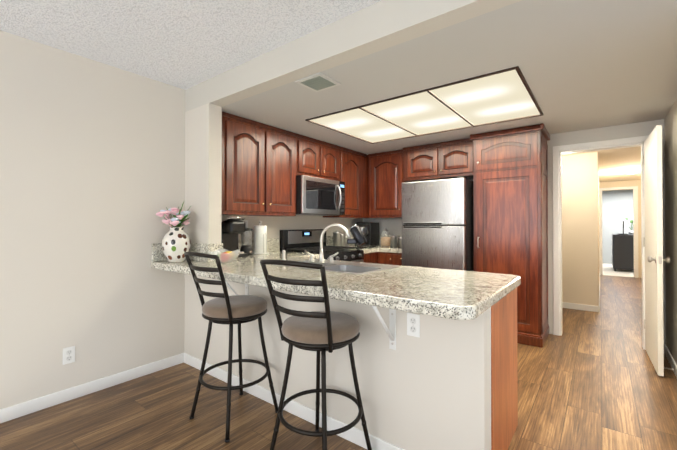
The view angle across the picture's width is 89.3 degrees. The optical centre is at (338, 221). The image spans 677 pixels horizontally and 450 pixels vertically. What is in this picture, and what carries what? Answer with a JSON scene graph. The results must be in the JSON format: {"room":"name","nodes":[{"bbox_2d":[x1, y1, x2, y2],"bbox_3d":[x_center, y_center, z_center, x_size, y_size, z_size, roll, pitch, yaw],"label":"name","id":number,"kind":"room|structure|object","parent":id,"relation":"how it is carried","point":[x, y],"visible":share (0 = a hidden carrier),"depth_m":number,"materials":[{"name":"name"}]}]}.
{"room":"kitchen","nodes":[
{"label":"kitchen","id":0,"kind":"room"},
{"bbox_2d":[0,0,380,89],"bbox_3d":[-1.530,-1.235,0.048,3.690,0.060,5.000,0,-1,37],"label":"ceiling","id":1,"kind":"structure","parent":0,"point":[184,44],"depth_m":2.11,"materials":[{"name":"white paint"}]},
{"bbox_2d":[0,275,676,449],"bbox_3d":[1.266,1.285,3.431,3.990,0.050,13.800,0,-1,37],"label":"floor","id":2,"kind":"structure","parent":0,"point":[589,380],"depth_m":2.29,"materials":[{"name":"laminate"}]},
{"bbox_2d":[184,252,277,442],"bbox_3d":[-0.691,0.714,2.181,0.434,1.070,0.516,0,-1,37],"label":"bar stool","id":3,"kind":"object","parent":2,"relation":"on","point":[224,308],"visible":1,"depth_m":2.08,"materials":[{"name":"grey metal"}]},
{"bbox_2d":[260,259,371,449],"bbox_3d":[-0.117,0.711,1.746,0.434,1.070,0.516,0,-1,37],"label":"bar stool","id":4,"kind":"object","parent":2,"relation":"on","point":[328,330],"visible":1,"depth_m":1.63,"materials":[{"name":"grey metal"}]},
{"bbox_2d":[280,229,363,261],"bbox_3d":[-0.166,0.680,4.054,0.717,1.162,0.774,0,-1,37],"label":"range","id":5,"kind":"object","parent":2,"relation":"on","point":[301,240],"visible":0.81,"depth_m":4.05,"materials":[{"name":"black metal"}]},
{"bbox_2d":[363,252,374,262],"bbox_3d":[0.326,0.836,4.795,0.598,0.860,0.978,0,-1,37],"label":"base cabinet","id":6,"kind":"object","parent":2,"relation":"on","point":[368,257],"depth_m":4.40,"materials":[{"name":"brown wood"}]},
{"bbox_2d":[252,239,278,242],"bbox_3d":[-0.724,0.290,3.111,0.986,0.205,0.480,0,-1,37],"label":"countertop","id":7,"kind":"structure","parent":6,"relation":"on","point":[268,240],"depth_m":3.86,"materials":[{"name":"beige stone"}]},
{"bbox_2d":[221,217,247,257],"bbox_3d":[-1.021,0.148,3.258,0.260,0.379,0.200,0,-1,37],"label":"coffee maker","id":8,"kind":"object","parent":7,"relation":"on","point":[232,228],"visible":0.75,"depth_m":3.20,"materials":[{"name":"black plastic"}]},
{"bbox_2d":[240,228,252,255],"bbox_3d":[-0.922,0.204,3.433,0.136,0.270,0.132,0,-1,37],"label":"blender jar","id":9,"kind":"object","parent":7,"relation":"on","point":[246,241],"visible":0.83,"depth_m":3.39,"materials":[{"name":"black"}]},
{"bbox_2d":[273,224,399,273],"bbox_3d":[-0.107,0.272,2.633,1.030,0.509,0.531,0,-1,37],"label":"sink","id":10,"kind":"object","parent":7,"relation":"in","point":[331,264],"visible":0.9,"depth_m":2.67,"materials":[{"name":"silver metal"}]},
{"bbox_2d":[151,240,506,319],"bbox_3d":[-0.384,0.284,2.245,2.578,0.205,0.480,0,-1,37],"label":"countertop","id":11,"kind":"structure","parent":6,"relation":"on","point":[454,294],"depth_m":1.90,"materials":[{"name":"beige stone"}]},
{"bbox_2d":[156,202,190,261],"bbox_3d":[-1.348,0.085,2.816,0.289,0.498,0.274,0,-1,37],"label":"vase","id":12,"kind":"object","parent":11,"relation":"on","point":[176,242],"visible":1,"depth_m":2.78,"materials":[{"name":"white ceramic"}]},
{"bbox_2d":[206,249,239,263],"bbox_3d":[-0.896,0.278,2.713,0.271,0.112,0.263,0,-1,37],"label":"fruit bowl","id":13,"kind":"object","parent":11,"relation":"on","point":[224,257],"visible":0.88,"depth_m":2.66,"materials":[{"name":"clear glass"}]},
{"bbox_2d":[379,235,401,242],"bbox_3d":[0.600,0.302,4.803,1.028,0.205,0.637,0,-1,37],"label":"countertop","id":14,"kind":"structure","parent":6,"relation":"on","point":[379,235],"depth_m":5.08,"materials":[{"name":"beige stone"}]},
{"bbox_2d":[333,230,342,245],"bbox_3d":[-0.021,0.231,4.563,0.105,0.232,0.105,0,0,31],"label":"jar","id":15,"kind":"object","parent":14,"relation":"on","point":[340,238],"depth_m":4.53,"materials":[{"name":"silver metal"}]},
{"bbox_2d":[343,234,347,245],"bbox_3d":[0.046,0.250,4.682,0.097,0.197,0.097,0,0,31],"label":"jar","id":16,"kind":"object","parent":14,"relation":"on","point":[345,237],"depth_m":4.75,"materials":[{"name":"silver metal"}]},
{"bbox_2d":[355,222,378,245],"bbox_3d":[0.409,0.183,5.066,0.260,0.335,0.340,0,-1,37],"label":"appliance","id":17,"kind":"object","parent":14,"relation":"on","point":[370,231],"visible":0.75,"depth_m":4.96,"materials":[{"name":"black"}]},
{"bbox_2d":[380,228,390,245],"bbox_3d":[0.668,0.224,4.854,0.150,0.250,0.150,0,-1,37],"label":"jar","id":18,"kind":"object","parent":14,"relation":"on","point":[385,241],"visible":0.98,"depth_m":4.80,"materials":[{"name":"beige glass"}]},
{"bbox_2d":[391,234,401,246],"bbox_3d":[0.811,0.262,4.719,0.199,0.172,0.098,0,-1,37],"label":"jar","id":19,"kind":"object","parent":14,"relation":"on","point":[393,240],"visible":0.88,"depth_m":4.71,"materials":[{"name":"silver metal"}]},
{"bbox_2d":[326,239,511,274],"bbox_3d":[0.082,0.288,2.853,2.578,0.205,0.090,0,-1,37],"label":"countertop","id":20,"kind":"structure","parent":6,"relation":"on","point":[329,242],"depth_m":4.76,"materials":[{"name":"beige stone"}]},
{"bbox_2d":[253,221,268,254],"bbox_3d":[-0.818,0.166,3.581,0.170,0.348,0.170,0,-1,37],"label":"paper towel holder","id":21,"kind":"object","parent":20,"relation":"on","point":[260,239],"visible":0.98,"depth_m":3.52,"materials":[{"name":"white paper"}]},
{"bbox_2d":[503,275,520,296],"bbox_3d":[0.610,0.357,2.087,0.808,0.055,0.480,0,-1,37],"label":"countertop","id":22,"kind":"structure","parent":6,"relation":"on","point":[513,281],"depth_m":1.90,"materials":[{"name":"beige stone"}]},
{"bbox_2d":[375,252,401,264],"bbox_3d":[0.847,0.835,4.635,0.424,0.860,0.597,0,-1,37],"label":"base cabinet","id":23,"kind":"object","parent":2,"relation":"on","point":[380,257],"depth_m":4.42,"materials":[{"name":"brown wood"}]},
{"bbox_2d":[402,176,473,270],"bbox_3d":[1.273,0.388,4.194,0.750,1.751,0.730,0,-1,37],"label":"refrigerator","id":24,"kind":"object","parent":2,"relation":"on","point":[437,223],"visible":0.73,"depth_m":3.88,"materials":[{"name":"grey metal"}]},
{"bbox_2d":[470,123,549,347],"bbox_3d":[1.919,0.144,3.822,0.710,2.231,0.592,0,-1,37],"label":"pantry cabinet","id":25,"kind":"object","parent":2,"relation":"on","point":[510,184],"visible":0.94,"depth_m":3.58,"materials":[{"name":"brown wood"}]},
{"bbox_2d":[0,0,676,449],"bbox_3d":[3.084,0.044,4.062,6.120,2.440,17.000,0,-1,37],"label":"wall","id":26,"kind":"structure","parent":0,"point":[102,166],"depth_m":2.43,"materials":[{"name":"paint"}]},
{"bbox_2d":[63,346,74,364],"bbox_3d":[-1.886,0.937,2.397,0.008,0.114,0.070,0,-1,37],"label":"outlet","id":27,"kind":"object","parent":26,"relation":"attached to","point":[68,355],"visible":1,"depth_m":2.39,"materials":[{"name":"white plastic"}]},
{"bbox_2d":[0,353,183,422],"bbox_3d":[-2.892,1.200,1.075,0.017,0.085,5.000,0,-1,37],"label":"baseboard","id":28,"kind":"structure","parent":26,"relation":"attached to","point":[21,409],"depth_m":2.46,"materials":[{"name":"white wood"}]},
{"bbox_2d":[225,281,248,294],"bbox_3d":[-0.747,0.531,2.436,0.038,0.285,0.234,0,-1,37],"label":"bracket","id":29,"kind":"object","parent":26,"relation":"attached to","point":[246,289],"visible":0.19,"depth_m":2.52,"materials":[{"name":"white metal"}]},
{"bbox_2d":[221,111,300,215],"bbox_3d":[-0.878,-0.518,3.480,0.297,0.916,1.002,0,-1,37],"label":"upper cabinet","id":30,"kind":"object","parent":26,"relation":"attached to","point":[264,166],"depth_m":3.36,"materials":[{"name":"brown wood"}]},
{"bbox_2d":[184,353,404,449],"bbox_3d":[-0.352,1.209,2.271,2.533,0.085,0.017,0,-1,37],"label":"baseboard","id":31,"kind":"structure","parent":26,"relation":"attached to","point":[352,434],"depth_m":2.18,"materials":[{"name":"white wood"}]},
{"bbox_2d":[301,135,340,180],"bbox_3d":[-0.333,-0.743,4.192,0.297,0.456,0.790,0,-1,37],"label":"upper cabinet","id":32,"kind":"object","parent":26,"relation":"attached to","point":[319,159],"depth_m":4.12,"materials":[{"name":"brown wood"}]},
{"bbox_2d":[296,175,344,215],"bbox_3d":[-0.278,-0.290,4.147,0.434,0.427,0.778,0,-1,37],"label":"over-the-range microwave","id":33,"kind":"object","parent":32,"relation":"attached to","point":[315,196],"visible":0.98,"depth_m":3.96,"materials":[{"name":"silver metal"}]},
{"bbox_2d":[323,147,360,217],"bbox_3d":[0.055,-0.509,4.697,0.297,0.916,0.485,0,-1,37],"label":"upper cabinet","id":34,"kind":"object","parent":26,"relation":"attached to","point":[350,159],"depth_m":4.61,"materials":[{"name":"brown wood"}]},
{"bbox_2d":[361,153,368,217],"bbox_3d":[0.353,-0.506,5.086,0.297,0.916,0.497,0,-1,37],"label":"upper cabinet","id":35,"kind":"object","parent":26,"relation":"attached to","point":[364,157],"depth_m":4.90,"materials":[{"name":"brown wood"}]},
{"bbox_2d":[372,306,395,349],"bbox_3d":[0.213,0.526,1.700,0.038,0.285,0.234,0,-1,37],"label":"bracket","id":36,"kind":"object","parent":26,"relation":"attached to","point":[391,331],"visible":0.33,"depth_m":1.78,"materials":[{"name":"white metal"}]},
{"bbox_2d":[407,313,419,337],"bbox_3d":[0.375,0.520,1.719,0.070,0.114,0.008,0,-1,37],"label":"outlet","id":37,"kind":"object","parent":26,"relation":"attached to","point":[413,324],"visible":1,"depth_m":1.72,"materials":[{"name":"white plastic"}]},
{"bbox_2d":[368,138,472,217],"bbox_3d":[1.086,-0.510,4.563,1.496,0.916,0.436,0,-1,37],"label":"upper cabinet","id":38,"kind":"object","parent":26,"relation":"attached to","point":[390,172],"visible":0.94,"depth_m":4.47,"materials":[{"name":"brown wood"}]},
{"bbox_2d":[562,302,595,311],"bbox_3d":[2.510,1.233,5.647,2.790,0.085,0.017,0,-1,37],"label":"baseboard","id":39,"kind":"structure","parent":26,"relation":"attached to","point":[584,307],"depth_m":4.91,"materials":[{"name":"white wood"}]},
{"bbox_2d":[596,281,599,311],"bbox_3d":[4.964,1.240,6.512,0.013,0.085,4.376,0,-1,37],"label":"baseboard","id":40,"kind":"structure","parent":26,"relation":"attached to","point":[597,307],"depth_m":4.83,"materials":[{"name":"white"}]},
{"bbox_2d":[553,135,648,349],"bbox_3d":[2.758,0.212,3.620,0.826,2.098,0.136,0,-1,37],"label":"door frame","id":41,"kind":"structure","parent":26,"relation":"attached to","point":[558,151],"depth_m":3.62,"materials":[{"name":"white wood"}]},
{"bbox_2d":[643,125,669,375],"bbox_3d":[2.804,0.235,3.041,0.137,2.020,0.711,0,-1,37],"label":"hall door","id":42,"kind":"structure","parent":26,"relation":"in","point":[654,260],"depth_m":2.87,"materials":[{"name":"white paint"}]},
{"bbox_2d":[664,344,676,377],"bbox_3d":[2.419,1.209,2.359,0.013,0.085,2.300,0,-1,37],"label":"baseboard","id":43,"kind":"structure","parent":26,"relation":"attached to","point":[673,365],"depth_m":2.97,"materials":[{"name":"white"}]},
{"bbox_2d":[222,0,676,154],"bbox_3d":[0.909,-1.092,3.230,3.450,0.220,2.780,0,-1,37],"label":"ceiling","id":44,"kind":"structure","parent":0,"point":[586,64],"depth_m":2.23,"materials":[{"name":"white paint"}]},
{"bbox_2d":[295,72,340,91],"bbox_3d":[-0.144,-0.981,2.430,0.236,0.012,0.236,0,-1,37],"label":"ceiling vent","id":45,"kind":"object","parent":44,"relation":"in","point":[318,82],"visible":0.98,"depth_m":2.41,"materials":[{"name":"white metal"}]},
{"bbox_2d":[305,66,542,143],"bbox_3d":[0.781,-0.983,3.226,1.846,0.022,1.216,0,-1,37],"label":"recessed light","id":46,"kind":"object","parent":44,"relation":"in","point":[504,95],"visible":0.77,"depth_m":3.04,"materials":[{"name":"white plastic"}]},
{"bbox_2d":[562,146,640,181],"bbox_3d":[5.571,-1.083,7.216,6.000,0.260,8.980,0,-1,37],"label":"ceiling","id":47,"kind":"structure","parent":0,"point":[614,164],"depth_m":5.70,"materials":[{"name":"paint"}]},
{"bbox_2d":[624,170,637,173],"bbox_3d":[5.534,-0.930,6.475,0.200,0.054,0.200,0,-1,37],"label":"light","id":48,"kind":"object","parent":47,"relation":"attached to","point":[630,171],"visible":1,"depth_m":6.42,"materials":[{"name":"white"}]},
{"bbox_2d":[603,263,634,277],"bbox_3d":[7.925,1.324,9.036,4.500,0.054,3.200,0,-1,37],"label":"floor","id":49,"kind":"structure","parent":0,"point":[608,269],"depth_m":8.67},
{"bbox_2d":[611,221,633,270],"bbox_3d":[7.625,0.639,9.145,0.522,1.315,0.920,0,-1,37],"label":"dresser","id":50,"kind":"object","parent":49,"relation":"on","point":[622,246],"visible":0.88,"depth_m":8.82,"materials":[{"name":"black wood"}]},
{"bbox_2d":[625,216,632,233],"bbox_3d":[8.001,0.102,9.350,0.271,0.500,0.252,0,-1,37],"label":"orchid plant","id":51,"kind":"object","parent":50,"relation":"on","point":[631,231],"visible":0.75,"depth_m":9.34,"materials":[{"name":"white plant"}]}
]}

